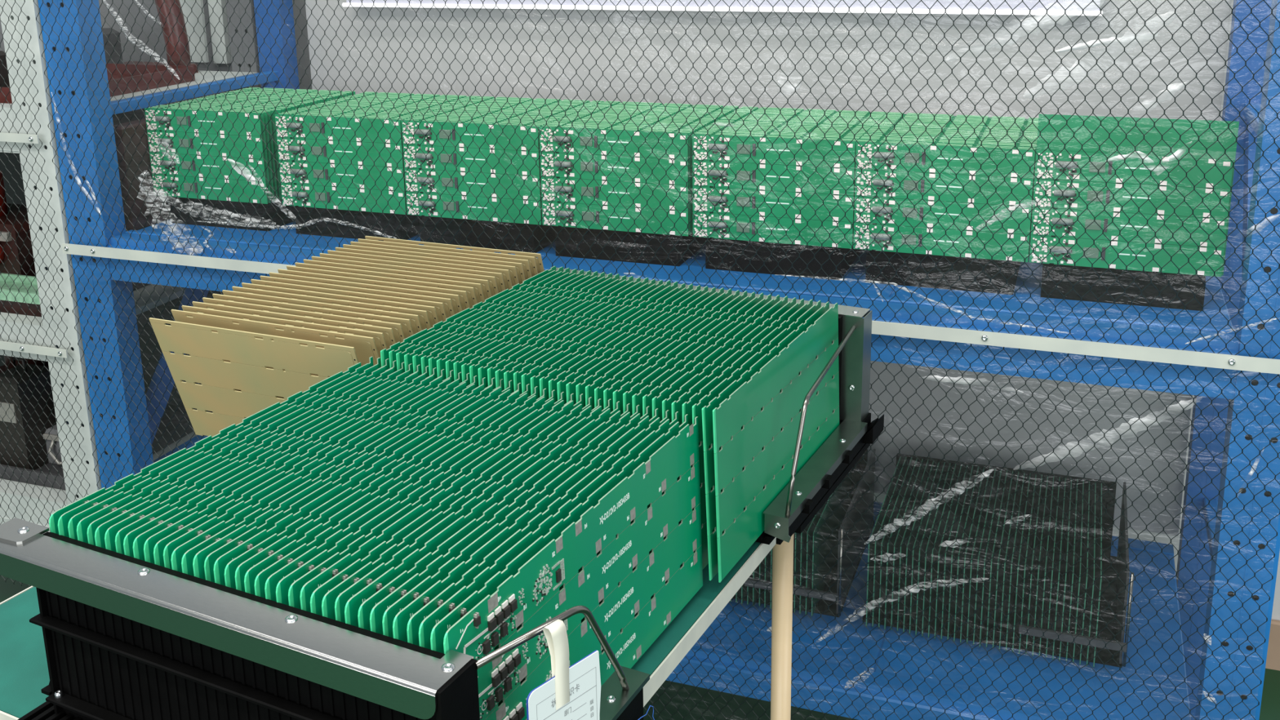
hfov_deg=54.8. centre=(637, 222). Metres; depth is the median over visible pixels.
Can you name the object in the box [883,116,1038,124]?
circuit board
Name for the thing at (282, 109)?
circuit board
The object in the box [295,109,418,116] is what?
circuit board
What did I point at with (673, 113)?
circuit board
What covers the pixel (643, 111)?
circuit board
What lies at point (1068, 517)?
board
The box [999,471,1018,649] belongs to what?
board
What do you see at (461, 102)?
circuit board
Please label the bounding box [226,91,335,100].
circuit board
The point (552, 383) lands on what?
board
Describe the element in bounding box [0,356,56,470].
case
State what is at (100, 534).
circuit board
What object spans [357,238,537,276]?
board
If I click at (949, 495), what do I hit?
board
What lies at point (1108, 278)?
rack
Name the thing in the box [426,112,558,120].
circuit board
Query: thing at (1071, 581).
board
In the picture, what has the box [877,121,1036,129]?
circuit board
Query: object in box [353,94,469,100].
circuit board
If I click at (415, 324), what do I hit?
board
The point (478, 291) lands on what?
board
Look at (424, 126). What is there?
circuit board
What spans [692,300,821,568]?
board
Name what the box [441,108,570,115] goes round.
circuit board
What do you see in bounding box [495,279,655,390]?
board
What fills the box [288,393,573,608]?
circuit board
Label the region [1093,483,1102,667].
board
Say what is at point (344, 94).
circuit board
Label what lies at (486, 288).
board
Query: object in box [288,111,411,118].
circuit board
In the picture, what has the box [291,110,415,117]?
circuit board
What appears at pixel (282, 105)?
circuit board
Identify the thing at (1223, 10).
wall
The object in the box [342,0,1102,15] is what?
lamp
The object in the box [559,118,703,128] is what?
circuit board
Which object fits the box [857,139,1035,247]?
circuit board
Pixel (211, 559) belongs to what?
circuit board
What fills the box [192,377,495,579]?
circuit board
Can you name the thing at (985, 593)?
board
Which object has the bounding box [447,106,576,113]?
circuit board
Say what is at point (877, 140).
circuit board
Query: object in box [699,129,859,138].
circuit board
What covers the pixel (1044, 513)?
board
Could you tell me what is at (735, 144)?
circuit board
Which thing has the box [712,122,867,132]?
circuit board
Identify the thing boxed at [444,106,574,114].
circuit board
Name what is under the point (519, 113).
circuit board
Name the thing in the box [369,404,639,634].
circuit board
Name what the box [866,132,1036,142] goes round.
circuit board
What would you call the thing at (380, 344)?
board
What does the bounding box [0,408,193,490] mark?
tray
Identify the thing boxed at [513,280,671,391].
board
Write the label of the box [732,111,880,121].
circuit board
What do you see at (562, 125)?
circuit board
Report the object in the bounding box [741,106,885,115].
circuit board
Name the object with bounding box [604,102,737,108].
circuit board
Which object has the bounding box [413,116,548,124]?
circuit board
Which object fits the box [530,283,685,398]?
board
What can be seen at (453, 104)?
circuit board
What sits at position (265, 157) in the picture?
circuit board
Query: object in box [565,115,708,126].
circuit board
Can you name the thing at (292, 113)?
circuit board
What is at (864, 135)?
circuit board
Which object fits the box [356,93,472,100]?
circuit board
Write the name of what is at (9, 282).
tray
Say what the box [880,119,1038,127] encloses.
circuit board
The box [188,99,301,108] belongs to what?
circuit board
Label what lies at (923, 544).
board
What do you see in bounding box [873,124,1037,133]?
circuit board
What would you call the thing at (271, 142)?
circuit board
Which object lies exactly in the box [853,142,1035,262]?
circuit board
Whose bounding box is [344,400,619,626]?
circuit board
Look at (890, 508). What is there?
board
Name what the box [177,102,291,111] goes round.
circuit board
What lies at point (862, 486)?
rack
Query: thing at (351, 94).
circuit board
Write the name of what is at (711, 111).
circuit board
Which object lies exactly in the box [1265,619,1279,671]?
baseboard
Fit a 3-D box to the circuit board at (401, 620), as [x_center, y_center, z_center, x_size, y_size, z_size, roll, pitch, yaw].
[-0.068,0.293,0.980,0.004,0.168,0.384,6,16,27]
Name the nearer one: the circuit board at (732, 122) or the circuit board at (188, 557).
the circuit board at (188, 557)
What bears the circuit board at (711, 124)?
on the rack at (722, 249)
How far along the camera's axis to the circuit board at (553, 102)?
2.22 m
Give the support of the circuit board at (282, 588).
in the rack at (126, 637)
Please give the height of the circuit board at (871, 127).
0.160 m
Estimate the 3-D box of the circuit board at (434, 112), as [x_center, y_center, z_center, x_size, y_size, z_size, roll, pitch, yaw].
[-0.239,-0.105,2.094,0.246,0.160,0.002,4,15,20]
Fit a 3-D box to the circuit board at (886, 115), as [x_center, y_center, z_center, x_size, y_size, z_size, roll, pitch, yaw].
[0.518,-0.090,1.985,0.246,0.160,0.002,4,15,20]
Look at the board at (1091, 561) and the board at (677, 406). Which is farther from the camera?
the board at (1091, 561)
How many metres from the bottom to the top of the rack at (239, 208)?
0.192 m
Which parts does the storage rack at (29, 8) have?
post, panel, post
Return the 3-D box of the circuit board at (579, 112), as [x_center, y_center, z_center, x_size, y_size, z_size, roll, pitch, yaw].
[0.014,-0.101,2.064,0.246,0.160,0.002,4,15,20]
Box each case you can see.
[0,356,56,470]
[113,118,172,230]
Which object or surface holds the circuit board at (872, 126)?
on the rack at (896, 261)
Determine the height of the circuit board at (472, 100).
0.160 m
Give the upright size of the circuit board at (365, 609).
0.168 m
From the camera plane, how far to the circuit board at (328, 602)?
0.93 m
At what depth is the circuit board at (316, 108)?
2.14 m
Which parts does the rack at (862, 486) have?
upright rod, plate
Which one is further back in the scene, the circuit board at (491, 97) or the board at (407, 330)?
the circuit board at (491, 97)
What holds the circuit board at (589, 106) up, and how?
on the rack at (442, 227)
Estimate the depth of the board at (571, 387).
1.27 m
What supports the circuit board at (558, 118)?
on the rack at (442, 227)
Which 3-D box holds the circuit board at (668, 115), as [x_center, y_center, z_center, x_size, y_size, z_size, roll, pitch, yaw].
[0.018,-0.104,2.073,0.246,0.160,0.002,4,15,20]
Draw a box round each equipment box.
[0,111,171,230]
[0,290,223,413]
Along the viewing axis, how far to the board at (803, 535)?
2.01 m
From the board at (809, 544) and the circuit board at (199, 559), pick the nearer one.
the circuit board at (199, 559)
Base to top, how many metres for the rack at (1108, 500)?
0.165 m
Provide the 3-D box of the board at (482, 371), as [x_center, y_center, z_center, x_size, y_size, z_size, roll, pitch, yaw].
[-0.076,0.186,1.376,0.002,0.168,0.346,6,16,27]
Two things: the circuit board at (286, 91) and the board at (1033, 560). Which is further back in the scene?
the circuit board at (286, 91)
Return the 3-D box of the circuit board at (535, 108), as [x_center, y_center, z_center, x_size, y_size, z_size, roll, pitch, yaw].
[-0.208,-0.126,2.174,0.246,0.160,0.002,4,15,20]
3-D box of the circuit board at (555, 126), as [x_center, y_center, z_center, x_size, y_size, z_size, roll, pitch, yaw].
[-0.035,-0.068,1.930,0.246,0.160,0.002,4,15,20]
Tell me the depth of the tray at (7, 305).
2.31 m
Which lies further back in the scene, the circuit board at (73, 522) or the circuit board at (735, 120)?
the circuit board at (735, 120)
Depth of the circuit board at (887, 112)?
1.99 m
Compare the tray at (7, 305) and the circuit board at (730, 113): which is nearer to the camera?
the circuit board at (730, 113)
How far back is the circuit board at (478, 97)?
2.23 m
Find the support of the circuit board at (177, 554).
in the rack at (126, 637)
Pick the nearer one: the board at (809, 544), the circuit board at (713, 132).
the circuit board at (713, 132)
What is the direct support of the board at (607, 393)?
in the rack at (807, 491)
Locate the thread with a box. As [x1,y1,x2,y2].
[637,705,654,719]
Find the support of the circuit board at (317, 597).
in the rack at (126, 637)
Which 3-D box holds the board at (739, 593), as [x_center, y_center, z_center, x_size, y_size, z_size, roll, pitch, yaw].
[0.219,0.521,2.185,0.002,0.151,0.331,4,15,20]
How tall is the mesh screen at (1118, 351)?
1.237 m
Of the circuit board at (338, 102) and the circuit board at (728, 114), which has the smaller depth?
the circuit board at (728, 114)
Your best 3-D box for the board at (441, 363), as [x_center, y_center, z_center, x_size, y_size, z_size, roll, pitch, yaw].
[-0.120,0.180,1.398,0.002,0.168,0.346,6,16,27]
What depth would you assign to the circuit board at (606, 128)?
1.90 m
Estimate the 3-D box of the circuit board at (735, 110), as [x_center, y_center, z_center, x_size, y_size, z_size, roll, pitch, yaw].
[0.279,-0.102,2.050,0.246,0.160,0.002,4,15,20]
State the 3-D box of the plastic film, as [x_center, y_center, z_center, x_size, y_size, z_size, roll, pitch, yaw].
[-0.089,0.228,1.865,1.917,1.220,0.007,4,15,20]
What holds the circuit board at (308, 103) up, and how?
on the rack at (239, 208)
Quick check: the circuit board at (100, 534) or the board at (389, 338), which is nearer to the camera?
the circuit board at (100, 534)
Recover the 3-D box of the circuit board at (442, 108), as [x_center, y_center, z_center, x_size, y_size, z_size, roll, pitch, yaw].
[-0.224,-0.115,2.129,0.246,0.160,0.002,4,15,20]
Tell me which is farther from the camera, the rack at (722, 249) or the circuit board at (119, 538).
the rack at (722, 249)
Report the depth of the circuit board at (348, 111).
2.13 m
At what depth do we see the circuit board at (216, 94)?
2.32 m
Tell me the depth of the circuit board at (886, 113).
1.98 m
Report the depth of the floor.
2.41 m
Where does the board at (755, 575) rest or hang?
in the rack at (862, 486)
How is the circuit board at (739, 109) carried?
on the rack at (722, 249)
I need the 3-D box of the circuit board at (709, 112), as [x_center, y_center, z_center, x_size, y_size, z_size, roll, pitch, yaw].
[0.035,-0.115,2.117,0.246,0.160,0.002,4,15,20]
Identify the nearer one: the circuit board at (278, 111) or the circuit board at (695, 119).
the circuit board at (695, 119)
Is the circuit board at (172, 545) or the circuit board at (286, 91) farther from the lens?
the circuit board at (286, 91)
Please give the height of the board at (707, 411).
0.168 m
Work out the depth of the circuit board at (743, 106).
2.07 m
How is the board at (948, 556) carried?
in the rack at (1108, 500)
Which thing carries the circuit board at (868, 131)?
on the rack at (896, 261)
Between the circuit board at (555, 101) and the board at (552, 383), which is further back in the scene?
the circuit board at (555, 101)
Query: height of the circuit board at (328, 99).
0.160 m
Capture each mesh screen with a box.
[0,0,89,586]
[32,0,1279,719]
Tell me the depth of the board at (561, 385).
1.28 m
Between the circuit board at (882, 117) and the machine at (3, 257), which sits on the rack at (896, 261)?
the circuit board at (882, 117)
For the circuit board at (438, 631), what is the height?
0.168 m
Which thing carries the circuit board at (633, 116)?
on the rack at (563, 235)
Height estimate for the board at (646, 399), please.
0.168 m
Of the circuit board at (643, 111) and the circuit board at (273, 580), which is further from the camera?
the circuit board at (643, 111)
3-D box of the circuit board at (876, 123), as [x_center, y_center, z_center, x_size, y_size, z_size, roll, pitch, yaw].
[0.488,-0.070,1.904,0.246,0.160,0.002,4,15,20]
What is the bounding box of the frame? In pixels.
[123,0,198,73]
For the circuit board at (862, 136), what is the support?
on the rack at (896, 261)
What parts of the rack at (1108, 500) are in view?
plate, upright rod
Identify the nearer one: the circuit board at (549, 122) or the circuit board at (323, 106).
the circuit board at (549, 122)
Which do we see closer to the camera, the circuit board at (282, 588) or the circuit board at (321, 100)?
the circuit board at (282, 588)
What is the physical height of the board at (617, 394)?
0.168 m
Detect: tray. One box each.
[0,62,195,103]
[0,272,39,304]
[0,282,149,316]
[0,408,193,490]
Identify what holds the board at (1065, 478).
in the rack at (1108, 500)
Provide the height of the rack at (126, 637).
0.169 m
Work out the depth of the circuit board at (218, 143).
2.18 m
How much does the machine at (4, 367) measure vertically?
0.228 m
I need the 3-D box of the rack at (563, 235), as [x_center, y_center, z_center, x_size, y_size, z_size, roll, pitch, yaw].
[0.018,-0.068,2.078,0.210,0.192,0.311,4,15,20]
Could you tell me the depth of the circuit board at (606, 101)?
2.16 m
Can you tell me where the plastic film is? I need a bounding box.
[50,0,1278,701]
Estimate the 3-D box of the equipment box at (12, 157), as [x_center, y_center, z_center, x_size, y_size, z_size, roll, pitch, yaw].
[-1.241,-0.090,2.755,0.640,0.300,0.167,4,15,20]
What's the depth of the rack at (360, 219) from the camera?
2.12 m
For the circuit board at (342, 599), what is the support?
in the rack at (126, 637)
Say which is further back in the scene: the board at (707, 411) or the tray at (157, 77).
the tray at (157, 77)
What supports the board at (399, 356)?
in the rack at (807, 491)
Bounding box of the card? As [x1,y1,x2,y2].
[526,619,600,719]
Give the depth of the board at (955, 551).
1.99 m
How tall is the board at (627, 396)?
0.168 m
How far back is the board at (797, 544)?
2.02 m
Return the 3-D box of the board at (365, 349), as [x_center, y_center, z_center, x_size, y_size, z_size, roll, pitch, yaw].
[-0.405,0.188,1.438,0.283,0.167,0.058,5,15,23]
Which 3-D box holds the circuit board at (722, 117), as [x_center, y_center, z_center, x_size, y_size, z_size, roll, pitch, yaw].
[0.253,-0.084,1.978,0.246,0.160,0.002,4,15,20]
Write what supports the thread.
hanging from the rack at (126, 637)
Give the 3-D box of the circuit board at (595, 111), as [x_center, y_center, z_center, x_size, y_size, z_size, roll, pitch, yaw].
[0.021,-0.106,2.082,0.246,0.160,0.002,4,15,20]
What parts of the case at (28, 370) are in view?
handle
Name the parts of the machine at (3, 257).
knob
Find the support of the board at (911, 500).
in the rack at (1108, 500)
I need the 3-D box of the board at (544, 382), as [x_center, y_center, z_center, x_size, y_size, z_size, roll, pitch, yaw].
[-0.013,0.192,1.345,0.002,0.168,0.346,6,16,27]
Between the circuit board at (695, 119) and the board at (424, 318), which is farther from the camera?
the circuit board at (695, 119)
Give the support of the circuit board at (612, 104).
on the rack at (563, 235)
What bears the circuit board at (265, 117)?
on the rack at (239, 208)
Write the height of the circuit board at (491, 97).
0.160 m
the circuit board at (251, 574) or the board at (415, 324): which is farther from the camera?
the board at (415, 324)
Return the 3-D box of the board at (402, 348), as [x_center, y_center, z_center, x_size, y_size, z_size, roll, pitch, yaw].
[-0.173,0.175,1.426,0.001,0.168,0.346,6,16,27]
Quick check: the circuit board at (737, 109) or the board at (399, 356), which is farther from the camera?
the circuit board at (737, 109)
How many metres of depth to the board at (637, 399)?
1.24 m
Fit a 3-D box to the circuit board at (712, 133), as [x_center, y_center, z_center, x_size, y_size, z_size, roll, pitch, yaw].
[0.205,-0.052,1.854,0.246,0.160,0.002,4,15,20]
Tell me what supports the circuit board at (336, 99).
on the rack at (360, 219)
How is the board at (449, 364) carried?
in the rack at (807, 491)
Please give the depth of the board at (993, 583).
2.00 m
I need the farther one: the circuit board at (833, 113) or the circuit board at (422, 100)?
the circuit board at (422, 100)
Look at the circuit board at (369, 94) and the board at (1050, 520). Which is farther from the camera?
the circuit board at (369, 94)
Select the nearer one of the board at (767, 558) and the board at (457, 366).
the board at (457, 366)
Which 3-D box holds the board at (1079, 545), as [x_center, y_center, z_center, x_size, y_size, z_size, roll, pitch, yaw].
[0.717,0.558,2.007,0.002,0.151,0.331,4,15,20]
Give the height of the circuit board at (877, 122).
0.160 m
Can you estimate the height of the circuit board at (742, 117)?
0.160 m
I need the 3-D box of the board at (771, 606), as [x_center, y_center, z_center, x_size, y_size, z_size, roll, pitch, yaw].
[0.274,0.525,2.165,0.002,0.151,0.331,4,15,20]
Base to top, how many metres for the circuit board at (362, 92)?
0.160 m
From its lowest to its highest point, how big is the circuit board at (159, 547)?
0.168 m
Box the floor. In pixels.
[0,575,1279,719]
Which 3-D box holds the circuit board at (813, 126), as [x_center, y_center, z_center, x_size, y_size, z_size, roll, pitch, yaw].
[0.238,-0.075,1.943,0.246,0.160,0.002,4,15,20]
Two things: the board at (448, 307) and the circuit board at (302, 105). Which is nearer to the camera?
the board at (448, 307)
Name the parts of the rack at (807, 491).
rail, handle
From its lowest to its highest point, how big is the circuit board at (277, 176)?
0.160 m
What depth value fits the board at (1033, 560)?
1.98 m
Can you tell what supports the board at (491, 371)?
in the rack at (807, 491)
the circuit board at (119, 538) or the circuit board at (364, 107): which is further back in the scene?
the circuit board at (364, 107)
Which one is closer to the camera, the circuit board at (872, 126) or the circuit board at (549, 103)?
the circuit board at (872, 126)
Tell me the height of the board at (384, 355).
0.168 m
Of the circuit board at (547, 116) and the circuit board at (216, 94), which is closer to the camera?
the circuit board at (547, 116)
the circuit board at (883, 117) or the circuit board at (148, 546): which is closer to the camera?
the circuit board at (148, 546)
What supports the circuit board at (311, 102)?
on the rack at (239, 208)
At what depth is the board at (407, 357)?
1.36 m
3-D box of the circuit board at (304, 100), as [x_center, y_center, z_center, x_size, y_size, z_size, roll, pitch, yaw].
[-0.699,-0.157,2.330,0.246,0.160,0.002,4,15,20]
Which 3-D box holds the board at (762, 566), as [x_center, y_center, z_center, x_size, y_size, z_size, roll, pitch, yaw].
[0.257,0.523,2.173,0.002,0.151,0.331,4,15,20]
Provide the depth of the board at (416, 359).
1.35 m
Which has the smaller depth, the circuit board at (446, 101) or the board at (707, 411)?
the board at (707, 411)
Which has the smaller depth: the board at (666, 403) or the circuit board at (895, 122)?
the board at (666, 403)
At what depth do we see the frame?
2.59 m
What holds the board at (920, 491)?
in the rack at (1108, 500)
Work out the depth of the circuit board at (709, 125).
1.89 m
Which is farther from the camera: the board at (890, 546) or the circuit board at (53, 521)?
the board at (890, 546)
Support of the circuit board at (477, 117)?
on the rack at (442, 227)
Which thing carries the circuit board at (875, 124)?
on the rack at (896, 261)
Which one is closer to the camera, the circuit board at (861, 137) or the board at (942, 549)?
the circuit board at (861, 137)
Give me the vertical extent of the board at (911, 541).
0.151 m
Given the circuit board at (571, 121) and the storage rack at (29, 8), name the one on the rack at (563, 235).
the circuit board at (571, 121)
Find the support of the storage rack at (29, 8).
on the floor
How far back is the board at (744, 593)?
2.05 m
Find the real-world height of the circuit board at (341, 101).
0.160 m
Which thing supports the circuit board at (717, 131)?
on the rack at (722, 249)
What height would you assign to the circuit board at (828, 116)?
0.160 m
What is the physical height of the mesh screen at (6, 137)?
1.188 m
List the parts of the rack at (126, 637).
corner plate, handle, rail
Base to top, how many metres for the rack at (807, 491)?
0.171 m
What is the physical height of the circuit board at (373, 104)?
0.160 m
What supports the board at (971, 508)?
in the rack at (1108, 500)
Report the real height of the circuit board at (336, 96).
0.160 m
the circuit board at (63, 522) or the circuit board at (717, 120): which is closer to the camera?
the circuit board at (63, 522)
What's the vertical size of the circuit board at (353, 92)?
0.160 m
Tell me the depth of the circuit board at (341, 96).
2.38 m
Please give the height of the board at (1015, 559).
0.151 m
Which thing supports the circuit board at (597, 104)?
on the rack at (563, 235)
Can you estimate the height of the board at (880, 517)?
0.151 m
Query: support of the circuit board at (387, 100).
on the rack at (360, 219)
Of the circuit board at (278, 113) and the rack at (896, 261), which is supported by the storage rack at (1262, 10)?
the rack at (896, 261)
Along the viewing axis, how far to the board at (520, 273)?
1.66 m
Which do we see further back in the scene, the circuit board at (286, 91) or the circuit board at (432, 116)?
the circuit board at (286, 91)
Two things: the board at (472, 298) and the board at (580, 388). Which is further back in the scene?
the board at (472, 298)
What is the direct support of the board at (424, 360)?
in the rack at (807, 491)
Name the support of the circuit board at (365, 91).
on the rack at (360, 219)
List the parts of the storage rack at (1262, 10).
post, rail, rail, post, rail, post, post, rail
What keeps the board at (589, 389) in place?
in the rack at (807, 491)
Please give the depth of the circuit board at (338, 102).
2.21 m
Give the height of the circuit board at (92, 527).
0.168 m
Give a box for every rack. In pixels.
[0,0,261,534]
[0,517,649,719]
[37,0,1279,719]
[169,196,297,231]
[294,205,422,240]
[419,215,556,253]
[548,267,884,544]
[555,225,706,266]
[705,237,862,279]
[733,448,875,617]
[862,453,1133,667]
[865,249,1020,294]
[1040,262,1205,311]
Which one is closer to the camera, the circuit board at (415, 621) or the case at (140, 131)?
the circuit board at (415, 621)
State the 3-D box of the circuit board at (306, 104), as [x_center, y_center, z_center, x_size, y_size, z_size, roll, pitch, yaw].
[-0.713,-0.148,2.294,0.246,0.160,0.002,4,15,20]
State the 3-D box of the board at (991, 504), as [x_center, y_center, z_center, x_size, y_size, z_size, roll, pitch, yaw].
[0.579,0.547,2.057,0.002,0.151,0.331,4,15,20]
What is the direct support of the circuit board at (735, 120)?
on the rack at (722, 249)
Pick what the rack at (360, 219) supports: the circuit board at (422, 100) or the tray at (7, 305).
the circuit board at (422, 100)
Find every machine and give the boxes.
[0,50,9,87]
[0,170,35,276]
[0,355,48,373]
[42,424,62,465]
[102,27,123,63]
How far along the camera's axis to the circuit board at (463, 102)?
2.18 m
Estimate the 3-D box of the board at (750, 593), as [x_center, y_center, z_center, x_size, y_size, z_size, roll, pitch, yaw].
[0.237,0.523,2.178,0.002,0.151,0.331,4,15,20]
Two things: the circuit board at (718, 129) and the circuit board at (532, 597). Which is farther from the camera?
the circuit board at (718, 129)
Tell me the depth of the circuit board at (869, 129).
1.83 m
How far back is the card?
0.79 m
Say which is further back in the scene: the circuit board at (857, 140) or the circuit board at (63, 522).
the circuit board at (857, 140)
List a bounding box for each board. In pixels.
[48,356,373,533]
[57,357,381,537]
[67,358,389,540]
[76,360,396,543]
[87,361,404,545]
[94,363,412,548]
[104,364,421,551]
[115,365,429,555]
[123,367,436,557]
[133,368,444,560]
[143,369,453,564]
[144,107,267,204]
[148,106,271,203]
[148,317,358,436]
[151,106,275,201]
[153,372,462,567]
[155,105,278,200]
[160,104,281,199]
[163,373,470,569]
[167,104,281,194]
[170,103,284,112]
[170,309,381,417]
[171,375,477,572]
[174,102,288,111]
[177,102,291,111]
[181,305,387,360]
[181,377,486,576]
[182,101,294,110]
[185,100,297,110]
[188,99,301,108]
[191,301,395,348]
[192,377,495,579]
[193,98,304,107]
[195,97,307,107]
[202,97,313,106]
[202,297,404,342]
[204,97,310,106]
[204,378,503,582]
[206,96,317,105]
[209,95,320,103]
[212,293,413,338]
[213,94,323,102]
[213,380,512,586]
[216,93,326,102]
[220,93,329,102]
[222,289,422,333]
[224,382,521,589]
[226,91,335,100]
[229,91,337,99]
[230,93,332,101]
[231,286,431,330]
[232,90,341,98]
[235,89,343,97]
[235,383,530,591]
[239,88,346,97]
[241,282,439,327]
[242,88,350,97]
[244,386,537,595]
[247,88,352,96]
[248,87,355,94]
[250,279,447,321]
[254,388,546,598]
[260,275,454,317]
[264,389,555,601]
[268,271,462,314]
[274,114,406,214]
[275,391,564,605]
[277,268,470,310]
[278,113,407,213]
[281,112,406,119]
[285,111,408,119]
[286,265,477,308]
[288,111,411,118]
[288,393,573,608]
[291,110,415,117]
[294,262,484,302]
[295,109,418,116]
[297,108,421,115]
[299,393,583,612]
[301,107,424,114]
[302,259,492,299]
[305,106,427,113]
[307,106,430,113]
[310,396,591,615]
[311,105,432,111]
[311,256,498,296]
[315,104,435,111]
[317,103,438,110]
[319,253,505,293]
[320,102,439,109]
[321,398,601,619]
[324,102,444,108]
[327,101,446,107]
[327,249,512,289]
[330,100,449,106]
[333,99,451,106]
[334,399,611,622]
[335,247,519,285]
[336,98,454,105]
[339,97,457,103]
[342,244,525,284]
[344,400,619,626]
[345,96,462,102]
[348,95,465,102]
[350,241,532,279]
[351,95,466,102]
[351,97,459,103]
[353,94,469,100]
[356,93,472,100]
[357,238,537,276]
[357,403,630,631]
[360,93,475,99]
[362,92,476,98]
[364,91,479,97]
[364,235,544,273]
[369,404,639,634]
[380,266,555,368]
[382,405,649,637]
[388,266,563,368]
[392,408,657,642]
[395,267,569,370]
[401,120,541,225]
[404,119,542,223]
[404,268,577,373]
[406,409,669,645]
[407,118,543,126]
[410,117,546,125]
[412,269,583,374]
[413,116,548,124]
[416,115,551,123]
[418,411,678,649]
[419,114,553,123]
[421,270,591,373]
[422,113,555,121]
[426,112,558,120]
[428,111,560,119]
[428,271,597,377]
[430,413,688,706]
[434,110,565,117]
[434,111,562,118]
[436,109,567,116]
[436,271,604,379]
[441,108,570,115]
[442,107,572,114]
[443,416,702,719]
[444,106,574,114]
[445,272,612,381]
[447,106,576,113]
[450,105,578,112]
[453,104,581,111]
[453,273,619,380]
[455,103,583,111]
[457,102,585,110]
[461,102,586,109]
[461,275,626,382]
[462,102,589,107]
[466,100,592,107]
[469,275,633,386]
[471,99,595,106]
[471,100,594,106]
[473,98,598,105]
[475,97,600,104]
[478,97,602,103]
[478,277,640,386]
[481,96,604,102]
[487,277,648,386]
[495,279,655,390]
[503,280,662,392]
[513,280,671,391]
[521,281,677,395]
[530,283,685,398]
[538,126,688,235]
[539,284,693,399]
[542,125,690,235]
[544,124,693,233]
[546,123,693,231]
[548,284,700,401]
[549,122,695,133]
[551,121,697,132]
[554,120,699,130]
[556,285,707,404]
[557,120,702,129]
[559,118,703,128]
[562,118,704,126]
[563,117,706,127]
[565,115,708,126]
[565,287,715,404]
[568,115,710,125]
[570,114,712,124]
[573,113,714,122]
[575,112,715,121]
[575,287,724,407]
[578,111,716,121]
[579,111,719,120]
[582,110,720,119]
[584,109,722,118]
[585,288,731,409]
[586,107,724,117]
[588,107,726,115]
[591,106,727,115]
[593,106,728,115]
[594,289,739,410]
[595,105,730,114]
[597,104,732,113]
[600,102,734,111]
[601,102,735,110]
[603,290,746,411]
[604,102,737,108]
[605,101,738,109]
[613,292,755,414]
[622,293,763,416]
[631,293,771,417]
[642,294,779,419]
[652,295,787,422]
[662,297,795,422]
[671,298,804,426]
[682,299,813,552]
[692,133,855,248]
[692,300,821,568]
[693,133,856,247]
[695,132,857,141]
[697,130,859,140]
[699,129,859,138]
[701,128,861,139]
[702,302,829,580]
[703,127,862,137]
[705,126,863,136]
[707,125,864,134]
[709,124,865,133]
[711,124,866,133]
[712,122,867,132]
[712,302,839,582]
[715,121,869,131]
[716,120,870,128]
[717,120,871,128]
[720,118,873,127]
[721,117,874,125]
[723,116,874,124]
[725,115,875,124]
[726,115,875,123]
[728,114,877,122]
[729,113,878,121]
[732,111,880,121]
[733,111,881,119]
[734,110,882,117]
[735,586,741,603]
[736,109,883,118]
[738,109,884,115]
[739,108,884,116]
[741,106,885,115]
[741,582,746,604]
[742,106,886,113]
[746,573,752,604]
[752,564,759,606]
[759,558,764,606]
[764,551,770,608]
[769,548,772,608]
[792,533,795,602]
[793,533,800,613]
[799,516,814,614]
[805,500,827,613]
[811,469,851,616]
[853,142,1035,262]
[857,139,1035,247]
[857,140,1035,234]
[860,137,1036,257]
[861,137,1036,146]
[862,136,1036,145]
[863,134,1036,144]
[864,133,1036,142]
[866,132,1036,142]
[866,456,901,626]
[867,131,1037,140]
[868,130,1036,139]
[869,128,1037,137]
[870,128,1037,137]
[871,126,1037,135]
[871,127,1037,136]
[871,457,906,626]
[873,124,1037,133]
[875,123,1037,131]
[875,124,1037,133]
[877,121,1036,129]
[877,122,1037,130]
[878,457,911,626]
[879,120,1038,128]
[880,118,1038,126]
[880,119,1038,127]
[882,117,1038,125]
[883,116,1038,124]
[884,115,1038,123]
[884,458,917,629]
[885,113,1038,121]
[885,115,1038,122]
[886,112,1038,120]
[887,111,1038,119]
[890,458,923,630]
[897,459,928,631]
[902,461,933,631]
[909,462,939,634]
[915,462,945,635]
[921,462,951,636]
[928,463,955,637]
[934,464,961,639]
[941,465,967,639]
[946,465,973,639]
[953,466,978,641]
[960,466,984,643]
[966,467,990,644]
[973,468,995,644]
[979,470,1001,647]
[986,470,1007,647]
[992,471,1013,647]
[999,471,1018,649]
[1005,472,1025,650]
[1012,473,1031,652]
[1018,474,1036,653]
[1025,474,1042,654]
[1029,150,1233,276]
[1031,476,1048,656]
[1039,475,1053,657]
[1045,476,1060,657]
[1052,478,1066,659]
[1058,479,1071,661]
[1066,479,1078,661]
[1072,480,1084,661]
[1079,481,1089,665]
[1086,483,1096,666]
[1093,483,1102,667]
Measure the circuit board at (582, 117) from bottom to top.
0.160 m
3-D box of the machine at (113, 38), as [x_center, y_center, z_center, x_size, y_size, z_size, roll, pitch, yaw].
[-1.198,-0.387,2.561,0.162,0.162,0.158,4,15,20]
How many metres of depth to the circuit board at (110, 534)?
1.03 m
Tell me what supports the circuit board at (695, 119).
on the rack at (563, 235)
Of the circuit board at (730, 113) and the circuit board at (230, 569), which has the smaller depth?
the circuit board at (230, 569)
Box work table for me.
[0,533,793,719]

